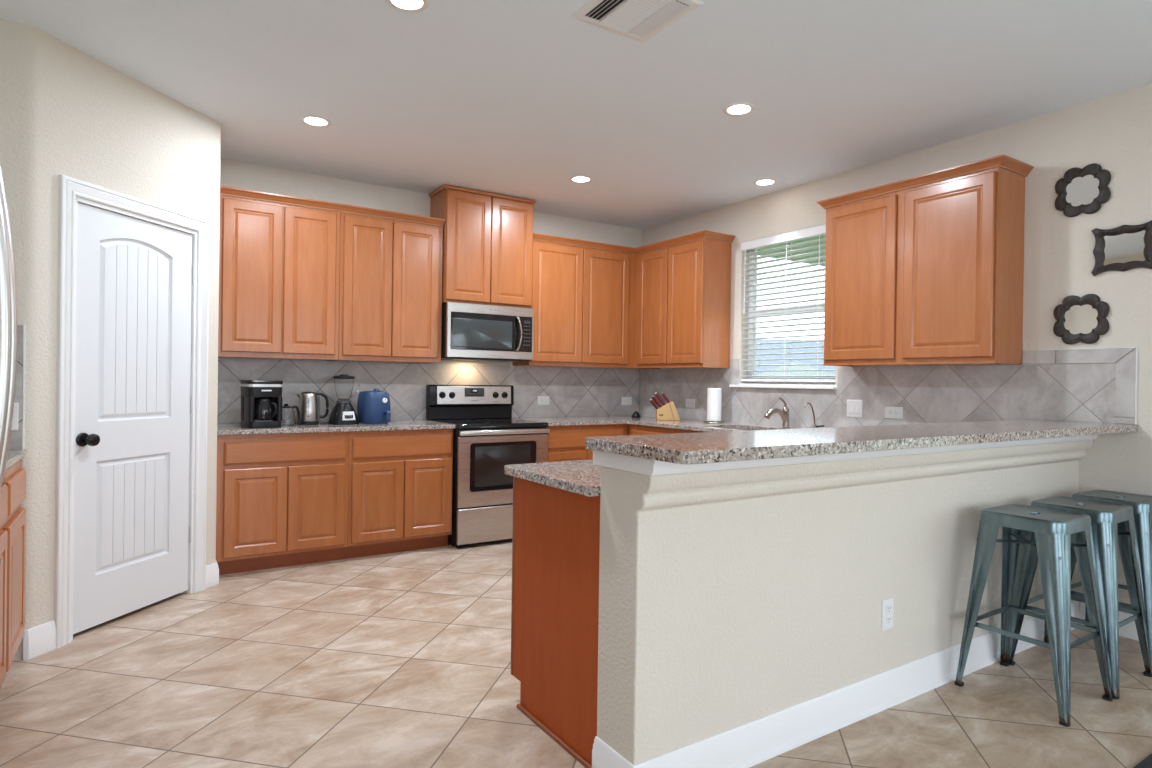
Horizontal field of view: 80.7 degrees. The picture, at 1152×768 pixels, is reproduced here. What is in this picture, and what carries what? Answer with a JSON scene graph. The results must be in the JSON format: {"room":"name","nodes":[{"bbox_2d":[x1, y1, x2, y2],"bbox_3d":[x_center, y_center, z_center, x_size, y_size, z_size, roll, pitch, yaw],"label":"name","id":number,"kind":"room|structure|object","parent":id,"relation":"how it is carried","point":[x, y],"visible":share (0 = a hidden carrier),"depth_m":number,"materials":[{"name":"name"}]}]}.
{"room":"kitchen","nodes":[
{"label":"kitchen","id":0,"kind":"room"},
{"bbox_2d":[0,19,220,660],"bbox_3d":[-2.522,-0.182,3.589,0.576,2.750,2.106,1,0,11],"label":"wall","id":1,"kind":"structure","parent":0,"point":[64,110],"depth_m":3.06,"materials":[{"name":"beige paint"}]},
{"bbox_2d":[8,325,24,449],"bbox_3d":[-2.652,0.010,2.768,0.627,0.540,0.010,1,0,-33],"label":"tile backsplash","id":2,"kind":"structure","parent":1,"relation":"attached to","point":[16,437],"depth_m":2.93,"materials":[{"name":"grey tile"}]},
{"bbox_2d":[11,403,18,430],"bbox_3d":[-2.433,0.140,2.901,0.074,0.120,0.010,1,0,-33],"label":"light switch","id":3,"kind":"object","parent":2,"relation":"attached to","point":[14,427],"visible":0.32,"depth_m":2.92,"materials":[{"name":"white plastic"}]},
{"bbox_2d":[23,620,55,659],"bbox_3d":[-2.375,1.134,3.003,0.024,0.128,0.138,1,0,16],"label":"baseboard","id":4,"kind":"structure","parent":1,"relation":"attached to","point":[38,640],"depth_m":2.99,"materials":[{"name":"white paint"}]},
{"bbox_2d":[54,174,209,648],"bbox_3d":[-2.302,0.124,3.523,0.133,2.145,0.909,1,0,12],"label":"trim","id":5,"kind":"structure","parent":1,"relation":"attached to","point":[70,189],"depth_m":3.16,"materials":[{"name":"white paint"}]},
{"bbox_2d":[73,203,193,633],"bbox_3d":[-2.251,0.163,3.518,0.117,2.025,0.746,1,0,12],"label":"door","id":6,"kind":"structure","parent":1,"relation":"in","point":[135,277],"depth_m":3.48,"materials":[{"name":"white paint"}]},
{"bbox_2d":[205,561,218,588],"bbox_3d":[-2.185,1.132,4.097,0.066,0.128,0.273,1,0,-17],"label":"baseboard","id":7,"kind":"structure","parent":1,"relation":"attached to","point":[212,570],"depth_m":4.01,"materials":[{"name":"white paint"}]},
{"bbox_2d":[218,159,641,423],"bbox_3d":[-1.599,-0.176,5.351,5.507,2.750,0.140,1,0,-33],"label":"wall","id":8,"kind":"structure","parent":0,"point":[235,174],"depth_m":5.25,"materials":[{"name":"beige paint"}]},
{"bbox_2d":[218,195,339,360],"bbox_3d":[-2.098,-0.704,4.741,0.794,1.053,0.322,1,0,-33],"label":"upper cabinet","id":9,"kind":"object","parent":8,"relation":"attached to","point":[279,264],"visible":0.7,"depth_m":4.60,"materials":[{"name":"brown wood"}]},
{"bbox_2d":[220,186,444,226],"bbox_3d":[-1.677,-1.251,4.814,1.568,0.050,0.042,1,0,-33],"label":"crown molding","id":10,"kind":"structure","parent":9,"relation":"attached to","point":[226,191],"depth_m":4.76,"materials":[{"name":"brown wood"}]},
{"bbox_2d":[330,213,442,362],"bbox_3d":[-1.439,-0.696,5.168,0.772,1.053,0.322,1,0,-33],"label":"upper cabinet","id":11,"kind":"object","parent":8,"relation":"attached to","point":[390,285],"visible":0.87,"depth_m":5.02,"materials":[{"name":"brown wood"}]},
{"bbox_2d":[217,358,639,423],"bbox_3d":[-0.954,0.064,5.684,3.759,0.457,0.008,1,0,-33],"label":"tile backsplash","id":12,"kind":"structure","parent":8,"relation":"attached to","point":[572,391],"depth_m":5.50,"materials":[{"name":"grey tile"}]},
{"bbox_2d":[538,396,549,404],"bbox_3d":[-0.290,0.149,6.104,0.122,0.078,0.009,1,0,-33],"label":"wall outlet","id":13,"kind":"object","parent":12,"relation":"attached to","point":[542,400],"visible":1,"depth_m":6.10,"materials":[{"name":"white plastic"}]},
{"bbox_2d":[621,397,631,404],"bbox_3d":[0.496,0.166,6.614,0.122,0.078,0.009,1,0,-33],"label":"wall outlet","id":14,"kind":"object","parent":12,"relation":"attached to","point":[625,400],"visible":1,"depth_m":6.61,"materials":[{"name":"white plastic"}]},
{"bbox_2d":[429,184,535,307],"bbox_3d":[-0.773,-1.082,5.576,0.805,0.900,0.354,1,0,-33],"label":"upper cabinet","id":15,"kind":"object","parent":8,"relation":"attached to","point":[488,237],"visible":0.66,"depth_m":5.40,"materials":[{"name":"brown wood"}]},
{"bbox_2d":[441,302,533,361],"bbox_3d":[-0.757,-0.410,5.537,0.758,0.437,0.439,1,0,-33],"label":"microwave","id":16,"kind":"object","parent":15,"relation":"attached to","point":[470,332],"visible":1,"depth_m":5.38,"materials":[{"name":"silver metal"}]},
{"bbox_2d":[512,240,642,368],"bbox_3d":[0.133,-0.678,6.188,1.418,1.053,0.322,1,0,-33],"label":"upper cabinet","id":17,"kind":"object","parent":8,"relation":"attached to","point":[583,298],"visible":0.71,"depth_m":5.95,"materials":[{"name":"brown wood"}]},
{"bbox_2d":[0,0,1151,229],"bbox_3d":[1.150,-1.555,1.137,5.507,0.120,10.171,1,0,-33],"label":"ceiling","id":18,"kind":"structure","parent":0,"point":[515,98],"depth_m":3.38,"materials":[{"name":"paint"}]},
{"bbox_2d":[300,115,330,126],"bbox_3d":[-1.527,-1.541,3.981,0.172,0.006,0.172,1,0,-33],"label":"recessed light","id":19,"kind":"object","parent":18,"relation":"in","point":[317,121],"visible":1,"depth_m":3.98,"materials":[{"name":"white paint"}]},
{"bbox_2d":[385,0,428,11],"bbox_3d":[-0.673,-1.524,2.696,0.172,0.006,0.172,1,0,-33],"label":"recessed light","id":20,"kind":"object","parent":18,"relation":"in","point":[402,5],"visible":1,"depth_m":2.72,"materials":[{"name":"white paint"}]},
{"bbox_2d":[569,176,591,182],"bbox_3d":[0.037,-1.523,5.049,0.172,0.006,0.172,1,0,-33],"label":"recessed light","id":21,"kind":"object","parent":18,"relation":"in","point":[578,179],"visible":1,"depth_m":5.05,"materials":[{"name":"white paint"}]},
{"bbox_2d":[571,0,702,42],"bbox_3d":[0.242,-1.508,2.741,0.380,0.012,0.380,1,0,-33],"label":"ceiling vent","id":22,"kind":"object","parent":18,"relation":"in","point":[639,20],"visible":1,"depth_m":2.77,"materials":[{"name":"white metal"}]},
{"bbox_2d":[723,103,754,115],"bbox_3d":[0.894,-1.506,3.721,0.172,0.006,0.172,1,0,-33],"label":"recessed light","id":23,"kind":"object","parent":18,"relation":"in","point":[736,109],"visible":1,"depth_m":3.72,"materials":[{"name":"white paint"}]},
{"bbox_2d":[753,179,776,185],"bbox_3d":[1.410,-1.504,5.059,0.172,0.006,0.172,1,0,-33],"label":"recessed light","id":24,"kind":"object","parent":18,"relation":"in","point":[761,182],"visible":1,"depth_m":5.06,"materials":[{"name":"white paint"}]},
{"bbox_2d":[0,539,1151,767],"bbox_3d":[1.110,1.304,1.148,5.507,0.100,10.171,1,0,-33],"label":"floor","id":25,"kind":"structure","parent":0,"point":[399,659],"depth_m":2.67,"materials":[{"name":"beige tile"}]},
{"bbox_2d":[0,167,16,493],"bbox_3d":[-1.513,0.325,1.184,0.786,1.785,0.905,1,0,-33],"label":"refrigerator","id":26,"kind":"object","parent":25,"relation":"on","point":[8,296],"visible":1,"depth_m":1.48,"materials":[{"name":"grey metal"}]},
{"bbox_2d":[0,459,25,688],"bbox_3d":[-2.338,0.760,2.300,0.676,0.882,1.146,1,0,-33],"label":"base cabinet","id":27,"kind":"object","parent":25,"relation":"on","point":[13,491],"visible":0.93,"depth_m":2.62,"materials":[{"name":"brown wood"}]},
{"bbox_2d":[5,450,25,469],"bbox_3d":[-2.342,0.302,2.280,0.643,0.030,1.168,1,0,-33],"label":"countertop","id":28,"kind":"structure","parent":27,"relation":"on","point":[14,456],"depth_m":2.74,"materials":[{"name":"beige stone"}]},
{"bbox_2d":[216,432,348,574],"bbox_3d":[-2.035,0.755,4.619,0.794,0.882,0.626,1,0,-33],"label":"base cabinet","id":29,"kind":"object","parent":25,"relation":"on","point":[282,499],"visible":0.8,"depth_m":4.35,"materials":[{"name":"brown wood"}]},
{"bbox_2d":[217,420,454,434],"bbox_3d":[-1.708,0.301,4.816,1.552,0.030,0.644,1,0,-33],"label":"countertop","id":30,"kind":"structure","parent":29,"relation":"on","point":[234,428],"depth_m":4.58,"materials":[{"name":"grey stone"}]},
{"bbox_2d":[240,380,282,427],"bbox_3d":[-2.063,0.129,4.450,0.220,0.306,0.279,1,0,-39],"label":"coffee maker","id":31,"kind":"object","parent":30,"relation":"on","point":[261,400],"visible":1,"depth_m":4.37,"materials":[{"name":"black plastic"}]},
{"bbox_2d":[281,404,301,425],"bbox_3d":[-1.968,0.208,4.625,0.152,0.149,0.122,1,0,7],"label":"coffee carafe","id":32,"kind":"object","parent":30,"relation":"on","point":[288,415],"visible":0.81,"depth_m":4.59,"materials":[{"name":"silver metal"}]},
{"bbox_2d":[297,392,328,424],"bbox_3d":[-1.855,0.169,4.753,0.194,0.230,0.148,1,0,7],"label":"electric kettle","id":33,"kind":"object","parent":30,"relation":"on","point":[309,407],"visible":0.94,"depth_m":4.71,"materials":[{"name":"silver metal"}]},
{"bbox_2d":[328,374,359,424],"bbox_3d":[-1.653,0.108,4.872,0.212,0.355,0.174,1,0,-41],"label":"blender","id":34,"kind":"object","parent":30,"relation":"on","point":[343,412],"visible":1,"depth_m":4.81,"materials":[{"name":"black plastic"}]},
{"bbox_2d":[334,379,353,399],"bbox_3d":[-1.664,0.039,4.863,0.140,0.150,0.140,1,0,-41],"label":"glass jar","id":35,"kind":"object","parent":34,"relation":"on","point":[343,387],"depth_m":4.82,"materials":[{"name":"clear glass"}]},
{"bbox_2d":[357,389,390,423],"bbox_3d":[-1.480,0.161,4.964,0.231,0.254,0.256,1,0,-22],"label":"toaster","id":36,"kind":"object","parent":30,"relation":"on","point":[373,407],"visible":1,"depth_m":4.88,"materials":[{"name":"blue plastic"}]},
{"bbox_2d":[344,429,452,558],"bbox_3d":[-1.385,0.763,5.040,0.752,0.882,0.626,1,0,-33],"label":"base cabinet","id":37,"kind":"object","parent":25,"relation":"on","point":[400,482],"visible":0.86,"depth_m":4.77,"materials":[{"name":"brown wood"}]},
{"bbox_2d":[426,385,549,547],"bbox_3d":[-0.716,0.612,5.414,0.762,1.200,0.707,1,0,-33],"label":"stove","id":38,"kind":"object","parent":25,"relation":"on","point":[487,438],"visible":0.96,"depth_m":5.13,"materials":[{"name":"silver metal"}]},
{"bbox_2d":[429,418,548,428],"bbox_3d":[-0.716,0.310,5.420,0.762,0.030,0.690,1,0,-33],"label":"cooktop","id":39,"kind":"object","parent":38,"relation":"in","point":[460,423],"depth_m":5.26,"materials":[{"name":"black glass"}]},
{"bbox_2d":[457,428,549,507],"bbox_3d":[-0.537,0.626,5.139,0.754,0.571,0.051,1,0,-33],"label":"oven","id":40,"kind":"object","parent":38,"relation":"in","point":[483,454],"depth_m":5.08,"materials":[{"name":"silver metal"}]},
{"bbox_2d":[511,476,599,767],"bbox_3d":[0.402,0.797,2.709,1.192,0.882,0.592,1,0,-33],"label":"base cabinet","id":41,"kind":"object","parent":25,"relation":"on","point":[556,532],"visible":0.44,"depth_m":2.35,"materials":[{"name":"brown wood"}]},
{"bbox_2d":[547,424,628,461],"bbox_3d":[0.187,0.781,6.059,1.438,0.882,0.626,1,0,-33],"label":"base cabinet","id":42,"kind":"object","parent":25,"relation":"on","point":[565,443],"visible":0.07,"depth_m":5.56,"materials":[{"name":"brown wood"}]},
{"bbox_2d":[504,416,800,496],"bbox_3d":[0.333,0.332,4.412,2.993,0.030,3.544,1,0,-33],"label":"countertop","id":43,"kind":"structure","parent":42,"relation":"on","point":[582,477],"depth_m":2.69,"materials":[{"name":"grey stone"}]},
{"bbox_2d":[632,411,639,417],"bbox_3d":[0.552,0.280,6.238,0.082,0.063,0.082,1,0,-33],"label":"speaker","id":44,"kind":"object","parent":43,"relation":"on","point":[635,414],"visible":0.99,"depth_m":6.21},
{"bbox_2d":[650,392,679,419],"bbox_3d":[0.778,0.192,5.958,0.265,0.248,0.101,1,0,0],"label":"knife block","id":45,"kind":"object","parent":43,"relation":"on","point":[666,411],"visible":1,"depth_m":5.91,"materials":[{"name":"brown wood"}]},
{"bbox_2d":[704,385,723,422],"bbox_3d":[1.153,0.167,5.654,0.168,0.310,0.168,1,0,-33],"label":"paper towel holder","id":46,"kind":"object","parent":43,"relation":"on","point":[714,395],"visible":1,"depth_m":5.61,"materials":[{"name":"white paper"}]},
{"bbox_2d":[765,397,789,427],"bbox_3d":[1.496,0.214,5.043,0.252,0.231,0.058,1,0,-33],"label":"kitchen faucet","id":47,"kind":"object","parent":43,"relation":"on","point":[784,413],"visible":1,"depth_m":5.07,"materials":[{"name":"silver metal"}]},
{"bbox_2d":[803,402,823,427],"bbox_3d":[1.697,0.232,4.878,0.171,0.202,0.067,1,0,-12],"label":"filter faucet","id":48,"kind":"object","parent":43,"relation":"on","point":[805,404],"visible":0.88,"depth_m":4.88,"materials":[{"name":"silver metal"}]},
{"bbox_2d":[629,424,685,434],"bbox_3d":[0.892,0.792,5.713,0.626,0.882,0.720,1,0,-33],"label":"base cabinet","id":49,"kind":"object","parent":25,"relation":"on","point":[633,429],"visible":0.06,"depth_m":5.60,"materials":[{"name":"brown wood"}]},
{"bbox_2d":[686,430,702,432],"bbox_3d":[1.334,0.801,5.032,0.626,0.882,0.900,1,0,-33],"label":"base cabinet","id":50,"kind":"object","parent":25,"relation":"on","point":[687,431],"visible":0.02,"depth_m":5.18,"materials":[{"name":"brown wood"}]},
{"bbox_2d":[954,504,1112,726],"bbox_3d":[1.868,0.890,2.768,0.413,0.735,0.413,1,0,-33],"label":"bar stool","id":51,"kind":"object","parent":25,"relation":"on","point":[1053,529],"visible":1,"depth_m":2.73,"materials":[{"name":"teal metal"}]},
{"bbox_2d":[1009,496,1151,698],"bbox_3d":[2.225,0.895,2.995,0.413,0.735,0.413,1,0,-34],"label":"bar stool","id":52,"kind":"object","parent":25,"relation":"on","point":[1111,523],"visible":0.66,"depth_m":2.92,"materials":[{"name":"teal metal"}]},
{"bbox_2d":[1071,490,1151,665],"bbox_3d":[2.581,0.899,3.223,0.413,0.735,0.413,1,0,-32],"label":"bar stool","id":53,"kind":"object","parent":25,"relation":"on","point":[1141,504],"visible":0.45,"depth_m":3.03,"materials":[{"name":"teal metal"}]},
{"bbox_2d":[1133,754,1151,767],"bbox_3d":[2.620,1.264,2.075,1.600,0.014,1.100,1,0,-33],"label":"area rug","id":54,"kind":"object","parent":25,"relation":"on","point":[1147,762],"visible":1,"depth_m":2.23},
{"bbox_2d":[758,235,825,265],"bbox_3d":[5.315,-1.420,4.536,5.173,0.200,8.260,1,0,-33],"label":"ceiling","id":55,"kind":"structure","parent":0,"point":[821,237],"depth_m":7.01,"materials":[{"name":"beige paint"}]},
{"bbox_2d":[597,440,1092,764],"bbox_3d":[1.377,0.762,2.831,2.957,0.979,0.252,1,0,-33],"label":"wall","id":56,"kind":"structure","parent":0,"point":[730,598],"depth_m":2.30,"materials":[{"name":"beige paint"}]},
{"bbox_2d":[592,601,1081,767],"bbox_3d":[1.351,1.187,2.838,2.985,0.128,0.218,1,0,-33],"label":"baseboard","id":57,"kind":"structure","parent":56,"relation":"attached to","point":[747,745],"depth_m":2.42,"materials":[{"name":"white paint"}]},
{"bbox_2d":[593,435,1096,475],"bbox_3d":[1.379,0.245,2.833,2.963,0.052,0.308,1,0,-33],"label":"trim","id":58,"kind":"structure","parent":56,"relation":"on","point":[606,459],"depth_m":2.16,"materials":[{"name":"white paint"}]},
{"bbox_2d":[585,419,1137,463],"bbox_3d":[1.405,0.202,2.756,3.001,0.034,0.479,1,0,-33],"label":"bar","id":59,"kind":"object","parent":58,"relation":"on","point":[728,446],"visible":1,"depth_m":2.25,"materials":[{"name":"grey stone"}]},
{"bbox_2d":[881,597,893,630],"bbox_3d":[1.218,0.898,2.645,0.074,0.120,0.009,1,0,-33],"label":"wall outlet","id":60,"kind":"object","parent":56,"relation":"attached to","point":[887,604],"visible":1,"depth_m":2.64,"materials":[{"name":"white plastic"}]},
{"bbox_2d":[886,605,891,612],"bbox_3d":[1.220,0.876,2.643,0.034,0.030,0.003,1,0,-33],"label":"socket","id":61,"kind":"object","parent":60,"relation":"attached to","point":[888,607],"depth_m":2.64,"materials":[{"name":"white plastic"}]},
{"bbox_2d":[886,616,891,623],"bbox_3d":[1.220,0.919,2.643,0.034,0.030,0.003,1,0,-33],"label":"socket","id":62,"kind":"object","parent":60,"relation":"attached to","point":[888,618],"depth_m":2.64,"materials":[{"name":"white plastic"}]},
{"bbox_2d":[642,84,1151,603],"bbox_3d":[3.419,-0.094,2.544,0.140,2.750,10.031,1,0,-33],"label":"wall","id":63,"kind":"structure","parent":0,"point":[1113,132],"depth_m":3.66,"materials":[{"name":"beige paint"}]},
{"bbox_2d":[533,230,734,254],"bbox_3d":[0.476,-1.224,5.668,1.418,0.050,0.950,1,0,-33],"label":"crown molding","id":64,"kind":"structure","parent":63,"relation":"attached to","point":[702,234],"depth_m":5.84,"materials":[{"name":"brown wood"}]},
{"bbox_2d":[635,238,730,368],"bbox_3d":[0.915,-0.666,5.985,0.322,1.053,0.908,1,0,-33],"label":"upper cabinet","id":65,"kind":"object","parent":63,"relation":"attached to","point":[682,303],"visible":1,"depth_m":5.70,"materials":[{"name":"brown wood"}]},
{"bbox_2d":[729,234,836,388],"bbox_3d":[1.631,-0.567,5.263,0.180,1.200,1.010,1,0,-33],"label":"window","id":66,"kind":"structure","parent":63,"relation":"in","point":[750,250],"depth_m":5.47,"materials":[{"name":"white paint"}]},
{"bbox_2d":[741,224,835,381],"bbox_3d":[1.624,-0.591,5.224,0.086,1.148,0.910,1,0,-33],"label":"window blind","id":67,"kind":"object","parent":66,"relation":"attached to","point":[819,230],"visible":0.73,"depth_m":5.23,"materials":[{"name":"white plastic"}]},
{"bbox_2d":[639,347,1137,427],"bbox_3d":[1.710,0.064,5.040,0.009,0.538,3.970,1,0,-33],"label":"tile backsplash","id":68,"kind":"structure","parent":63,"relation":"attached to","point":[1049,389],"depth_m":4.20,"materials":[{"name":"grey tile"}]},
{"bbox_2d":[686,399,694,407],"bbox_3d":[1.024,0.173,6.081,0.009,0.078,0.122,1,0,-33],"label":"wall outlet","id":69,"kind":"object","parent":68,"relation":"attached to","point":[690,403],"visible":1,"depth_m":6.08,"materials":[{"name":"white plastic"}]},
{"bbox_2d":[847,400,862,417],"bbox_3d":[1.925,0.170,4.690,0.010,0.120,0.120,1,0,-33],"label":"light switch","id":70,"kind":"object","parent":68,"relation":"attached to","point":[854,407],"visible":1,"depth_m":4.69,"materials":[{"name":"white plastic"}]},
{"bbox_2d":[885,406,902,418],"bbox_3d":[2.083,0.188,4.447,0.009,0.078,0.122,1,0,-33],"label":"wall outlet","id":71,"kind":"object","parent":68,"relation":"attached to","point":[890,412],"visible":1,"depth_m":4.44,"materials":[{"name":"white plastic"}]},
{"bbox_2d":[817,154,1033,366],"bbox_3d":[2.078,-0.668,4.173,0.344,1.104,1.171,1,0,-33],"label":"upper cabinet","id":72,"kind":"object","parent":63,"relation":"attached to","point":[933,273],"visible":1,"depth_m":3.94,"materials":[{"name":"brown wood"}]},
{"bbox_2d":[1053,294,1109,343],"bbox_3d":[2.657,-0.341,3.573,0.022,0.261,0.249,1,0,-33],"label":"wall mirror","id":73,"kind":"object","parent":63,"relation":"attached to","point":[1083,319],"visible":1,"depth_m":3.57,"materials":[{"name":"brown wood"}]},
{"bbox_2d":[1064,304,1097,333],"bbox_3d":[2.663,-0.341,3.577,0.003,0.155,0.152,1,0,-33],"label":"mirror glass","id":74,"kind":"object","parent":73,"relation":"attached to","point":[1078,318],"depth_m":3.57,"materials":[{"name":"white"}]},
{"bbox_2d":[1055,163,1110,216],"bbox_3d":[2.665,-1.020,3.573,0.022,0.261,0.249,1,0,-33],"label":"wall mirror","id":75,"kind":"object","parent":63,"relation":"attached to","point":[1084,190],"visible":1,"depth_m":3.57,"materials":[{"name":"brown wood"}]},
{"bbox_2d":[1066,175,1098,205],"bbox_3d":[2.671,-1.020,3.577,0.003,0.155,0.152,1,0,-33],"label":"mirror glass","id":76,"kind":"object","parent":75,"relation":"attached to","point":[1081,190],"depth_m":3.57,"materials":[{"name":"white"}]},
{"bbox_2d":[1080,602,1138,640],"bbox_3d":[3.000,1.210,3.024,0.016,0.128,1.284,1,0,-33],"label":"baseboard","id":77,"kind":"structure","parent":63,"relation":"attached to","point":[1129,630],"depth_m":3.39,"materials":[{"name":"white paint"}]},
{"bbox_2d":[1091,220,1151,275],"bbox_3d":[2.761,-0.686,3.419,0.022,0.252,0.280,1,0,-33],"label":"wall mirror","id":78,"kind":"object","parent":63,"relation":"attached to","point":[1124,247],"visible":1,"depth_m":3.42,"materials":[{"name":"brown wood"}]},
{"bbox_2d":[1104,230,1145,265],"bbox_3d":[2.767,-0.685,3.423,0.003,0.158,0.178,1,0,-33],"label":"mirror glass","id":79,"kind":"object","parent":78,"relation":"attached to","point":[1121,247],"depth_m":3.42,"materials":[{"name":"white"}]},
{"label":"outside","id":80,"kind":"structure","parent":0,"visible":0},
{"bbox_3d":[18.806,1.940,30.096,55.658,0.100,90.000,1,0,-33],"label":"ground","id":81,"kind":"structure","parent":80,"visible":0},
{"bbox_2d":[756,339,835,377],"bbox_3d":[10.629,-0.212,32.956,19.000,3.950,7.400,1,0,17],"label":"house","id":82,"kind":"structure","parent":81,"relation":"on","point":[814,367],"depth_m":31.49,"materials":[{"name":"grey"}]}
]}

